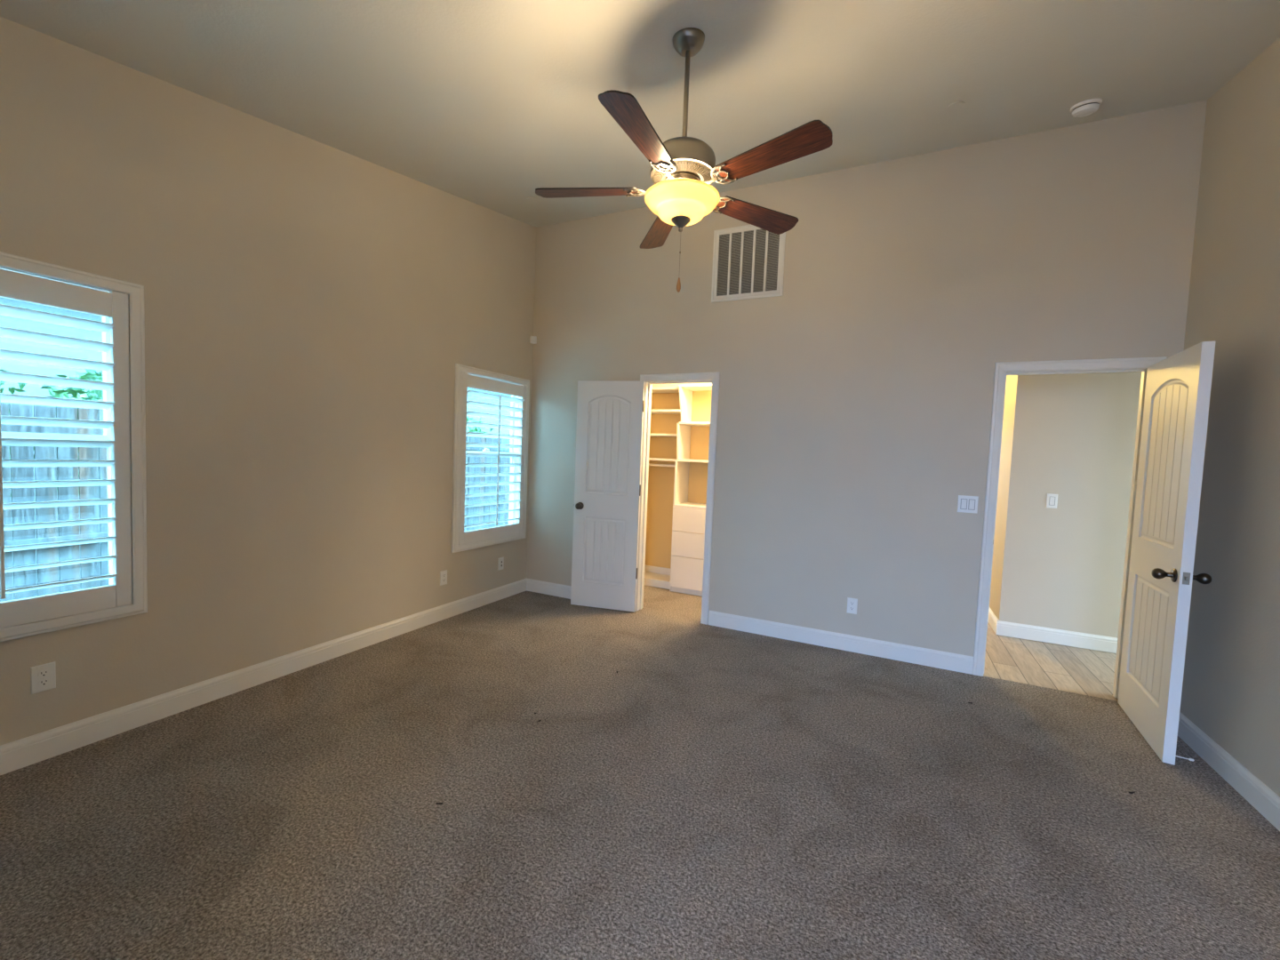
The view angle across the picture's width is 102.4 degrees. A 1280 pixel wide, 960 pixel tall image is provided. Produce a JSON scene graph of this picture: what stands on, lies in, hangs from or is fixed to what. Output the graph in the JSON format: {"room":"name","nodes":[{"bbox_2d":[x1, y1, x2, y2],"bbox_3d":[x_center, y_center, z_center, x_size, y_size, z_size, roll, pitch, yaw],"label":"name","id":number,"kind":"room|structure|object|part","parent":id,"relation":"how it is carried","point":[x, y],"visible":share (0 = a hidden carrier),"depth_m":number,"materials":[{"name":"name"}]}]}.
{"room":"empty bedroom","nodes":[
{"label":"empty bedroom","id":0,"kind":"room"},
{"bbox_2d":[0,16,535,745],"bbox_3d":[-2.208,-0.604,2.897,0.150,3.760,5.140,4,3,26],"label":"wall","id":1,"kind":"structure","parent":0,"point":[312,307],"depth_m":2.87,"materials":[{"name":"beige paint"}]},
{"bbox_2d":[30,661,55,694],"bbox_3d":[-2.550,0.846,2.198,0.009,0.116,0.072,4,3,26],"label":"wall outlet","id":2,"kind":"object","parent":1,"relation":"attached to","point":[43,677],"visible":1,"depth_m":2.19,"materials":[{"name":"white plastic"}]},
{"bbox_2d":[38,679,49,686],"bbox_3d":[-2.548,0.866,2.198,0.004,0.029,0.033,4,3,26],"label":"receptacle","id":3,"kind":"object","parent":2,"relation":"attached to","point":[41,682],"depth_m":2.20,"materials":[{"name":"white plastic"}]},
{"bbox_2d":[38,670,49,677],"bbox_3d":[-2.547,0.827,2.196,0.004,0.029,0.033,4,3,26],"label":"receptacle","id":4,"kind":"object","parent":2,"relation":"attached to","point":[41,673],"depth_m":2.20,"materials":[{"name":"white plastic"}]},
{"bbox_2d":[0,266,113,584],"bbox_3d":[-2.633,-0.126,2.074,0.143,1.445,0.810,4,3,26],"label":"window","id":5,"kind":"structure","parent":1,"relation":"in","point":[106,336],"depth_m":2.40,"materials":[{"name":"white plastic"}]},
{"bbox_3d":[-2.656,0.183,2.095,0.028,0.763,0.782,4,3,26],"label":"sash","id":6,"kind":"part","parent":5,"relation":"part of","materials":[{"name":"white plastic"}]},
{"bbox_2d":[0,251,147,641],"bbox_3d":[-2.550,-0.121,2.034,0.097,1.555,0.920,4,3,26],"label":"plantation shutter","id":7,"kind":"object","parent":5,"relation":"attached to","point":[124,305],"visible":1,"depth_m":2.25,"materials":[{"name":"white wood"}]},
{"bbox_3d":[-2.530,-0.775,2.003,0.026,0.107,0.688,4,3,26],"label":"rail","id":8,"kind":"part","parent":7,"relation":"part of","materials":[{"name":"white wood"}]},
{"bbox_3d":[-2.583,0.546,2.072,0.026,0.103,0.688,4,3,26],"label":"rail","id":9,"kind":"part","parent":7,"relation":"part of","materials":[{"name":"white wood"}]},
{"bbox_3d":[-2.661,-0.490,2.076,0.028,0.662,0.782,4,3,26],"label":"sash","id":10,"kind":"part","parent":5,"relation":"part of","materials":[{"name":"white plastic"}]},
{"bbox_2d":[0,578,526,775],"bbox_3d":[-2.201,1.118,2.951,0.015,0.119,4.900,4,3,26],"label":"baseboard","id":11,"kind":"structure","parent":1,"relation":"attached to","point":[24,752],"depth_m":2.74,"materials":[{"name":"white wood"}]},
{"bbox_2d":[440,569,447,585],"bbox_3d":[-1.594,0.795,4.177,0.009,0.116,0.072,4,3,26],"label":"wall outlet","id":12,"kind":"object","parent":1,"relation":"attached to","point":[444,573],"visible":1,"depth_m":4.17,"materials":[{"name":"white plastic"}]},
{"bbox_2d":[465,373,520,524],"bbox_3d":[-1.386,-0.189,4.656,0.143,1.439,0.836,4,3,26],"label":"window","id":13,"kind":"structure","parent":1,"relation":"in","point":[512,451],"depth_m":5.01,"materials":[{"name":"white plastic"}]},
{"bbox_2d":[451,363,529,552],"bbox_3d":[-1.303,-0.184,4.617,0.097,1.549,0.946,4,3,26],"label":"plantation shutter","id":14,"kind":"object","parent":13,"relation":"attached to","point":[461,540],"visible":1,"depth_m":4.51,"materials":[{"name":"white wood"}]},
{"bbox_3d":[-1.336,0.480,4.654,0.026,0.103,0.714,4,3,26],"label":"rail","id":15,"kind":"part","parent":14,"relation":"part of","materials":[{"name":"white wood"}]},
{"bbox_3d":[-1.284,-0.835,4.585,0.026,0.107,0.714,4,3,26],"label":"rail","id":16,"kind":"part","parent":14,"relation":"part of","materials":[{"name":"white wood"}]},
{"bbox_3d":[-1.409,0.119,4.677,0.028,0.760,0.808,4,3,26],"label":"sash","id":17,"kind":"part","parent":13,"relation":"part of","materials":[{"name":"white plastic"}]},
{"bbox_3d":[-1.414,-0.551,4.658,0.028,0.659,0.808,4,3,26],"label":"sash","id":18,"kind":"part","parent":13,"relation":"part of","materials":[{"name":"white plastic"}]},
{"bbox_3d":[-1.415,-0.191,4.670,0.080,1.439,0.836,4,3,26],"label":"frame","id":19,"kind":"part","parent":13,"relation":"part of","materials":[{"name":"white plastic"}]},
{"bbox_2d":[497,556,503,570],"bbox_3d":[-1.295,0.781,4.796,0.009,0.116,0.072,4,3,26],"label":"wall outlet","id":20,"kind":"object","parent":1,"relation":"attached to","point":[500,564],"visible":1,"depth_m":4.79,"materials":[{"name":"white plastic"}]},
{"bbox_2d":[529,336,536,343],"bbox_3d":[-1.035,-1.363,5.000,0.047,0.072,0.047,4,3,26],"label":"sensor","id":21,"kind":"object","parent":1,"relation":"attached to","point":[533,339],"visible":1,"depth_m":4.99,"materials":[{"name":"white plastic"}]},
{"bbox_2d":[0,584,1279,959],"bbox_3d":[1.151,1.339,2.976,6.050,0.060,12.050,4,3,26],"label":"floor","id":22,"kind":"structure","parent":0,"point":[722,794],"depth_m":2.01,"materials":[{"name":"beige carpet"}]},
{"bbox_2d":[644,386,680,589],"bbox_3d":[0.066,0.065,5.650,0.833,2.120,0.323,4,3,26],"label":"shelf unit","id":23,"kind":"object","parent":22,"relation":"on","point":[665,412],"visible":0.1,"depth_m":5.72,"materials":[{"name":"white wood"}]},
{"bbox_3d":[0.098,1.003,5.820,0.814,0.071,0.014,4,3,26],"label":"rail","id":24,"kind":"part","parent":23,"relation":"part of","materials":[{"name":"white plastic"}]},
{"bbox_3d":[0.046,-0.168,5.556,0.814,0.027,0.027,4,3,26],"label":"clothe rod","id":25,"kind":"part","parent":23,"relation":"part of","materials":[{"name":"white plastic"}]},
{"bbox_3d":[0.086,-0.231,5.630,0.814,0.022,0.292,4,3,26],"label":"shelf","id":26,"kind":"part","parent":23,"relation":"part of","materials":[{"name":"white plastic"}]},
{"bbox_3d":[0.097,-0.491,5.616,0.814,0.022,0.292,4,3,26],"label":"shelf","id":27,"kind":"part","parent":23,"relation":"part of","materials":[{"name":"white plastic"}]},
{"bbox_3d":[0.104,-0.973,5.589,0.833,0.024,0.307,4,3,26],"label":"shelf","id":28,"kind":"part","parent":23,"relation":"part of","materials":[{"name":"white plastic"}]},
{"bbox_3d":[0.106,-0.743,5.603,0.814,0.022,0.292,4,3,26],"label":"shelf","id":29,"kind":"part","parent":23,"relation":"part of","materials":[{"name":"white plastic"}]},
{"bbox_2d":[669,384,711,596],"bbox_3d":[0.711,0.106,5.301,0.629,2.125,0.392,4,3,26],"label":"shelving unit","id":30,"kind":"object","parent":22,"relation":"on","point":[692,462],"visible":0.48,"depth_m":5.29,"materials":[{"name":"white wood"}]},
{"bbox_3d":[0.439,0.088,5.439,0.019,2.125,0.380,4,3,26],"label":"panel","id":31,"kind":"part","parent":30,"relation":"part of","materials":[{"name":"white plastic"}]},
{"bbox_3d":[0.595,0.956,5.175,0.623,0.321,0.014,4,3,26],"label":"drawer","id":32,"kind":"part","parent":30,"relation":"part of","materials":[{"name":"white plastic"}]},
{"bbox_3d":[0.606,0.666,5.160,0.623,0.252,0.014,4,3,26],"label":"drawer","id":33,"kind":"part","parent":30,"relation":"part of","materials":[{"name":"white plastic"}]},
{"bbox_3d":[0.616,0.415,5.147,0.623,0.243,0.014,4,3,26],"label":"drawer","id":34,"kind":"part","parent":30,"relation":"part of","materials":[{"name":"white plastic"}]},
{"bbox_2d":[674,502,705,509],"bbox_3d":[0.702,0.275,5.306,0.591,0.023,0.378,4,3,26],"label":"countertop","id":35,"kind":"structure","parent":30,"relation":"on","point":[690,505],"depth_m":5.25,"materials":[{"name":"white wood"}]},
{"bbox_2d":[677,458,708,463],"bbox_3d":[0.723,-0.191,5.288,0.591,0.023,0.364,4,3,26],"label":"shelf","id":36,"kind":"object","parent":30,"relation":"attached to","point":[679,460],"depth_m":5.25,"materials":[{"name":"white wood"}]},
{"bbox_2d":[679,421,710,426],"bbox_3d":[0.738,-0.571,5.268,0.591,0.023,0.364,4,3,26],"label":"shelf","id":37,"kind":"object","parent":30,"relation":"attached to","point":[681,423],"depth_m":5.22,"materials":[{"name":"white wood"}]},
{"bbox_3d":[0.755,-0.945,5.252,0.591,0.019,0.356,4,3,26],"label":"panel","id":38,"kind":"part","parent":30,"relation":"part of","materials":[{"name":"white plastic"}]},
{"bbox_3d":[0.794,0.075,5.471,0.591,2.075,0.012,4,3,26],"label":"panel","id":39,"kind":"part","parent":30,"relation":"part of","materials":[{"name":"white wood"}]},
{"bbox_2d":[0,0,1279,227],"bbox_3d":[0.037,-1.884,1.770,4.715,0.903,4.900,4,3,26],"label":"ceiling","id":40,"kind":"structure","parent":0,"point":[489,104],"depth_m":2.48,"materials":[{"name":"white paint"}]},
{"bbox_2d":[526,197,536,201],"bbox_3d":[-0.879,-2.281,4.178,0.086,0.022,0.085,4,3,26],"label":"sprinkler cover","id":41,"kind":"object","parent":40,"relation":"attached to","point":[531,199],"visible":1,"depth_m":4.17,"materials":[{"name":"white paint"}]},
{"bbox_2d":[535,27,832,292],"bbox_3d":[0.172,-1.394,2.236,1.287,1.108,1.242,4,3,26],"label":"ceiling fan","id":42,"kind":"object","parent":40,"relation":"hanging from","point":[683,172],"visible":1,"depth_m":2.17,"materials":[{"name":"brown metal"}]},
{"bbox_3d":[-0.246,-1.310,2.340,0.472,0.035,0.137,3,3,7],"label":"blade","id":43,"kind":"part","parent":42,"relation":"part of","materials":[{"name":"brown wood"}]},
{"bbox_3d":[0.004,-1.276,1.893,0.137,0.035,0.472,4,3,25],"label":"blade","id":44,"kind":"part","parent":42,"relation":"part of","materials":[{"name":"brown wood"}]},
{"bbox_3d":[0.103,-1.315,2.717,0.137,0.035,0.472,2,3,-11],"label":"blade","id":45,"kind":"part","parent":42,"relation":"part of","materials":[{"name":"brown wood"}]},
{"bbox_3d":[0.190,-1.334,2.287,0.279,0.025,0.279,4,3,26],"label":"vent plate","id":46,"kind":"part","parent":42,"relation":"part of","materials":[{"name":"grey metal"}]},
{"bbox_3d":[0.185,-1.209,2.293,0.336,0.098,0.336,4,3,26],"label":"lamp shade","id":47,"kind":"part","parent":42,"relation":"part of","materials":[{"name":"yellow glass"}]},
{"bbox_3d":[0.569,-1.286,2.503,0.472,0.035,0.137,1,3,-29],"label":"blade","id":48,"kind":"part","parent":42,"relation":"part of","materials":[{"name":"brown wood"}]},
{"bbox_3d":[0.508,-1.262,1.993,0.472,0.035,0.137,5,4,43],"label":"blade","id":49,"kind":"part","parent":42,"relation":"part of","materials":[{"name":"brown wood"}]},
{"bbox_2d":[947,101,965,110],"bbox_3d":[1.780,-2.109,2.894,0.086,0.022,0.085,4,3,26],"label":"sprinkler cover","id":50,"kind":"object","parent":40,"relation":"attached to","point":[956,105],"visible":1,"depth_m":2.89,"materials":[{"name":"white paint"}]},
{"bbox_2d":[1070,98,1102,117],"bbox_3d":[2.558,-2.131,2.950,0.140,0.062,0.140,4,3,26],"label":"smoke detector","id":51,"kind":"object","parent":40,"relation":"attached to","point":[1088,107],"visible":1,"depth_m":2.92,"materials":[{"name":"white plastic"}]},
{"bbox_2d":[652,382,711,387],"bbox_3d":[0.524,-0.114,5.093,2.560,2.670,1.160,4,3,26],"label":"wall","id":52,"kind":"structure","parent":0,"point":[675,384],"depth_m":5.65,"materials":[{"name":"beige paint"}]},
{"bbox_2d":[526,100,1207,699],"bbox_3d":[1.073,-0.561,4.102,4.715,3.710,0.120,4,3,26],"label":"wall","id":53,"kind":"structure","parent":0,"point":[855,400],"depth_m":3.72,"materials":[{"name":"beige paint"}]},
{"bbox_2d":[570,380,644,611],"bbox_3d":[-0.295,0.140,4.589,0.628,2.028,0.167,3,3,15],"label":"door","id":54,"kind":"structure","parent":53,"relation":"in","point":[610,413],"depth_m":4.57,"materials":[{"name":"white wood"}]},
{"bbox_3d":[-0.547,0.233,4.607,0.066,0.066,0.066,3,3,15],"label":"knob","id":55,"kind":"part","parent":54,"relation":"part of","materials":[{"name":"brown metal"}]},
{"bbox_2d":[635,371,719,624],"bbox_3d":[0.312,0.142,4.483,0.721,2.107,0.138,4,3,26],"label":"door frame","id":56,"kind":"structure","parent":53,"relation":"attached to","point":[691,376],"depth_m":4.36,"materials":[{"name":"white wood"}]},
{"bbox_2d":[711,224,785,302],"bbox_3d":[0.855,-1.736,4.095,0.578,0.580,0.013,4,3,26],"label":"air vent","id":57,"kind":"object","parent":53,"relation":"in","point":[748,260],"visible":0.9,"depth_m":4.10,"materials":[{"name":"white metal"}]},
{"bbox_2d":[526,578,973,674],"bbox_3d":[0.975,1.182,4.131,4.715,0.119,0.015,4,3,26],"label":"baseboard","id":58,"kind":"structure","parent":53,"relation":"attached to","point":[956,662],"depth_m":3.90,"materials":[{"name":"white wood"}]},
{"bbox_2d":[846,597,857,614],"bbox_3d":[1.582,0.939,3.833,0.072,0.116,0.009,4,3,26],"label":"wall outlet","id":59,"kind":"object","parent":53,"relation":"attached to","point":[852,603],"visible":1,"depth_m":3.83,"materials":[{"name":"white plastic"}]},
{"bbox_2d":[957,495,978,513],"bbox_3d":[2.228,0.165,3.494,0.118,0.116,0.012,4,3,26],"label":"light switch","id":60,"kind":"object","parent":53,"relation":"attached to","point":[965,504],"visible":1,"depth_m":3.49,"materials":[{"name":"white plastic"}]},
{"bbox_2d":[972,356,1166,698],"bbox_3d":[2.714,0.297,3.326,0.842,2.107,0.138,4,3,26],"label":"door frame","id":61,"kind":"structure","parent":53,"relation":"attached to","point":[1000,368],"depth_m":3.37,"materials":[{"name":"white wood"}]},
{"bbox_2d":[1117,341,1215,765],"bbox_3d":[2.789,0.357,2.758,0.210,2.028,0.739,4,3,30],"label":"door","id":62,"kind":"structure","parent":53,"relation":"in","point":[1178,393],"depth_m":2.64,"materials":[{"name":"white wood"}]},
{"bbox_3d":[2.580,0.464,2.537,0.083,0.066,0.066,4,3,30],"label":"knob","id":63,"kind":"part","parent":62,"relation":"part of","materials":[{"name":"brown metal"}]},
{"bbox_3d":[2.602,0.470,2.448,0.025,0.058,0.010,4,3,30],"label":"latch plate","id":64,"kind":"part","parent":62,"relation":"part of","materials":[{"name":"silver metal"}]},
{"bbox_3d":[2.690,0.472,2.473,0.083,0.066,0.066,4,3,30],"label":"knob","id":65,"kind":"part","parent":62,"relation":"part of","materials":[{"name":"brown metal"}]},
{"bbox_2d":[989,371,1141,638],"bbox_3d":[4.851,0.028,5.673,1.980,2.670,4.000,4,3,26],"label":"wall","id":66,"kind":"structure","parent":0,"point":[1072,436],"depth_m":4.14,"materials":[{"name":"beige paint"}]},
{"bbox_2d":[1046,493,1057,508],"bbox_3d":[3.347,0.171,4.176,0.072,0.116,0.012,4,3,26],"label":"light switch","id":67,"kind":"object","parent":66,"relation":"attached to","point":[1052,500],"visible":1,"depth_m":4.17,"materials":[{"name":"white plastic"}]},
{"bbox_2d":[987,607,1117,653],"bbox_3d":[4.760,1.250,5.721,1.945,0.119,3.965,4,3,26],"label":"baseboard","id":68,"kind":"structure","parent":66,"relation":"attached to","point":[1041,634],"depth_m":4.19,"materials":[{"name":"white wood"}]},
{"bbox_2d":[1179,37,1279,796],"bbox_3d":[1.699,-0.316,-0.149,0.120,3.710,7.240,4,3,26],"label":"wall","id":69,"kind":"structure","parent":0,"point":[1230,692],"depth_m":2.48,"materials":[{"name":"beige paint"}]},
{"bbox_2d":[1177,712,1279,831],"bbox_3d":[1.569,1.422,-0.029,0.015,0.119,7.000,4,3,26],"label":"baseboard","id":70,"kind":"structure","parent":69,"relation":"attached to","point":[1260,796],"depth_m":2.35,"materials":[{"name":"white wood"}]},
{"label":"outside","id":71,"kind":"structure","parent":0,"visible":0},
{"bbox_2d":[11,526,484,599],"bbox_3d":[-1.152,1.289,5.172,60.000,0.130,60.000,4,3,26],"label":"ground","id":72,"kind":"structure","parent":71,"point":[79,526],"depth_m":5.74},
{"bbox_2d":[0,368,26,503],"bbox_3d":[-6.926,-0.265,4.403,2.225,2.601,2.285,4,3,26],"label":"shrub","id":73,"kind":"object","parent":72,"relation":"on","point":[12,390],"visible":0.13,"depth_m":5.32,"materials":[{"name":"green plant"}]},
{"bbox_2d":[33,368,103,495],"bbox_3d":[-6.138,-0.266,6.483,1.650,2.451,2.150,5,4,41],"label":"shrub","id":74,"kind":"object","parent":72,"relation":"on","point":[92,395],"visible":0.07,"depth_m":5.74,"materials":[{"name":"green plant"}]},
{"bbox_2d":[0,402,510,601],"bbox_3d":[-4.000,0.090,7.355,0.114,1.812,17.522,4,3,26],"label":"wooden fence","id":75,"kind":"object","parent":72,"relation":"on","point":[27,578],"visible":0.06,"depth_m":4.74,"materials":[{"name":"grey wood"}]},
{"bbox_3d":[-3.995,-0.524,7.320,0.038,0.090,17.500,4,3,26],"label":"rail","id":76,"kind":"part","parent":75,"relation":"part of","materials":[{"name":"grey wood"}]},
{"bbox_3d":[-4.034,0.474,7.372,0.038,0.090,17.500,4,3,26],"label":"rail","id":77,"kind":"part","parent":75,"relation":"part of","materials":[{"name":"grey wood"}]},
{"bbox_2d":[0,296,511,531],"bbox_3d":[-9.472,-1.972,10.198,3.700,5.200,24.800,4,3,26],"label":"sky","id":78,"kind":"structure","parent":72,"relation":"on","point":[5,343],"depth_m":7.92,"materials":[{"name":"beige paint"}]},
{"bbox_2d":[466,416,493,433],"bbox_3d":[-3.942,-0.280,10.544,2.102,2.231,1.852,4,3,26],"label":"shrub","id":79,"kind":"object","parent":72,"relation":"on","point":[477,428],"visible":0.02,"depth_m":10.35,"materials":[{"name":"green plant"}]}
]}

